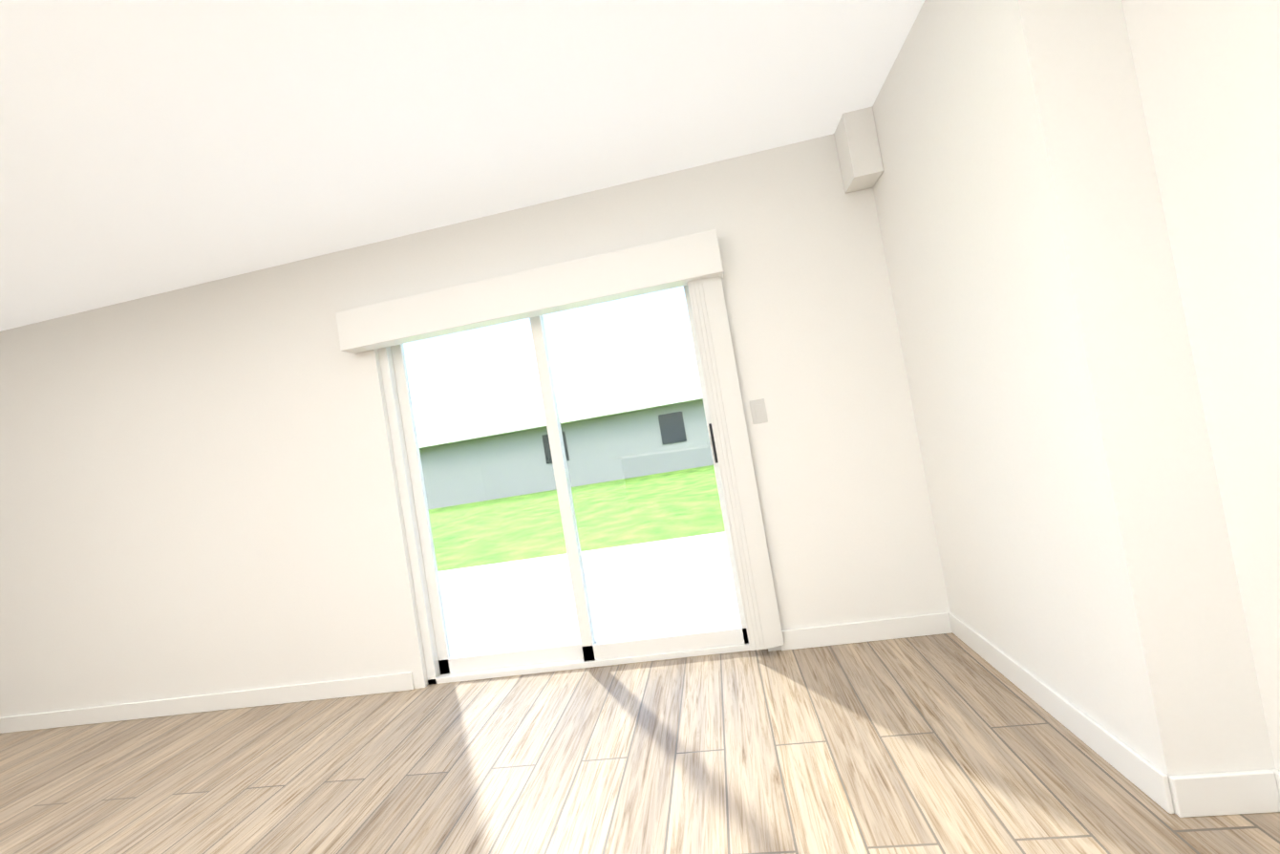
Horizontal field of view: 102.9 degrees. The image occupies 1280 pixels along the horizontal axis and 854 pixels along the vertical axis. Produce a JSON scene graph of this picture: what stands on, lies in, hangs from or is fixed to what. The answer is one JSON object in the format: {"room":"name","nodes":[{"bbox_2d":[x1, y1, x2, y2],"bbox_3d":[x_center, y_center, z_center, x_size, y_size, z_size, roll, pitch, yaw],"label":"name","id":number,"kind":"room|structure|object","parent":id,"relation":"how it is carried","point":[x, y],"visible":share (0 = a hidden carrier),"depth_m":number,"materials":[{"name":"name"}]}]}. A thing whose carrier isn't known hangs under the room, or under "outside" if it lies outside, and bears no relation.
{"room":"empty living room","nodes":[
{"label":"empty living room","id":0,"kind":"room"},
{"bbox_2d":[0,0,924,331],"bbox_3d":[-1.133,-1.287,-2.532,11.820,0.100,10.800,-10,-2,8],"label":"ceiling","id":1,"kind":"structure","parent":0,"point":[149,147],"depth_m":1.89,"materials":[{"name":"paint"}]},
{"bbox_2d":[0,133,950,717],"bbox_3d":[-2.343,0.373,2.999,7.420,2.440,0.150,-10,-2,8],"label":"wall","id":2,"kind":"structure","parent":0,"point":[199,489],"depth_m":2.85,"materials":[{"name":"paint"}]},
{"bbox_2d":[0,671,414,733],"bbox_3d":[-3.418,1.742,3.053,4.490,0.095,0.016,-10,-2,8],"label":"baseboard","id":3,"kind":"structure","parent":2,"relation":"attached to","point":[401,681],"depth_m":2.91,"materials":[{"name":"white wood"}]},
{"bbox_2d":[335,229,723,353],"bbox_3d":[-0.606,-0.677,2.635,2.040,0.210,0.110,-10,-2,8],"label":"blind valance","id":4,"kind":"object","parent":2,"relation":"attached to","point":[673,263],"visible":1,"depth_m":2.58,"materials":[{"name":"white"}]},
{"bbox_2d":[687,277,784,650],"bbox_3d":[0.463,0.168,2.483,0.164,1.815,0.033,-10,-2,8],"label":"vertical blinds","id":5,"kind":"object","parent":4,"relation":"hanging from","point":[751,554],"visible":1,"depth_m":2.48,"materials":[{"name":"white"}]},
{"bbox_2d":[378,285,749,684],"bbox_3d":[-0.421,0.253,2.722,1.830,2.030,0.092,-10,-2,8],"label":"door frame","id":6,"kind":"structure","parent":2,"relation":"attached to","point":[443,666],"depth_m":2.73,"materials":[{"name":"white"}]},
{"bbox_2d":[748,398,767,424],"bbox_3d":[0.585,-0.077,2.515,0.072,0.117,0.010,-10,-2,8],"label":"switch plate","id":7,"kind":"object","parent":2,"relation":"attached to","point":[758,411],"visible":1,"depth_m":2.51,"materials":[{"name":"white plastic"}]},
{"bbox_2d":[780,612,947,650],"bbox_3d":[1.051,0.981,2.441,0.760,0.095,0.012,-10,-2,8],"label":"baseboard","id":8,"kind":"structure","parent":2,"relation":"attached to","point":[932,624],"depth_m":2.43,"materials":[{"name":"white wood"}]},
{"bbox_2d":[0,632,1279,853],"bbox_3d":[-0.722,1.193,-2.609,11.820,0.050,10.800,-10,-2,8],"label":"floor","id":9,"kind":"structure","parent":0,"point":[944,743],"depth_m":1.84,"materials":[{"name":"brown wood"}]},
{"bbox_2d":[1249,768,1279,812],"bbox_3d":[1.290,0.853,-0.447,0.015,0.095,3.369,-10,-2,8],"label":"baseboard","id":10,"kind":"structure","parent":9,"relation":"on","point":[1267,782],"depth_m":1.21,"materials":[{"name":"white wood"}]},
{"bbox_2d":[833,106,883,193],"bbox_3d":[1.021,-1.290,2.388,0.129,0.300,0.159,-10,-2,8],"label":"soffit","id":11,"kind":"structure","parent":0,"point":[859,151],"depth_m":2.31,"materials":[{"name":"paint"}]},
{"bbox_2d":[872,0,1279,814],"bbox_3d":[3.086,-0.629,-0.281,4.400,2.440,5.170,-10,-2,8],"label":"wall block","id":12,"kind":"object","parent":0,"point":[1078,206],"visible":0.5,"depth_m":1.29,"materials":[{"name":"paint"}]},
{"bbox_2d":[943,611,1195,817],"bbox_3d":[1.377,0.908,1.816,0.019,0.095,1.162,-10,-2,8],"label":"baseboard","id":13,"kind":"structure","parent":12,"relation":"attached to","point":[1147,778],"depth_m":1.50,"materials":[{"name":"white wood"}]},
{"label":"outside","id":14,"kind":"structure","parent":0,"visible":0},
{"bbox_2d":[427,465,725,571],"bbox_3d":[3.082,1.006,4.891,85.000,0.230,80.000,-10,-2,8],"label":"lawn","id":15,"kind":"structure","parent":14,"point":[505,510],"depth_m":9.65,"materials":[{"name":"green plant"}]},
{"bbox_2d":[411,345,713,509],"bbox_3d":[-0.176,-0.670,24.236,31.000,5.320,11.600,-10,-2,8],"label":"house","id":16,"kind":"structure","parent":15,"relation":"on","point":[630,461],"depth_m":19.63,"materials":[{"name":"paint"}]},
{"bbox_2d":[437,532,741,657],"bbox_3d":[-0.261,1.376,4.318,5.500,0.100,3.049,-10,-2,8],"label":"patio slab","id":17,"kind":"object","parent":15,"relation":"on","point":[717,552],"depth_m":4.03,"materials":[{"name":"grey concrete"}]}
]}

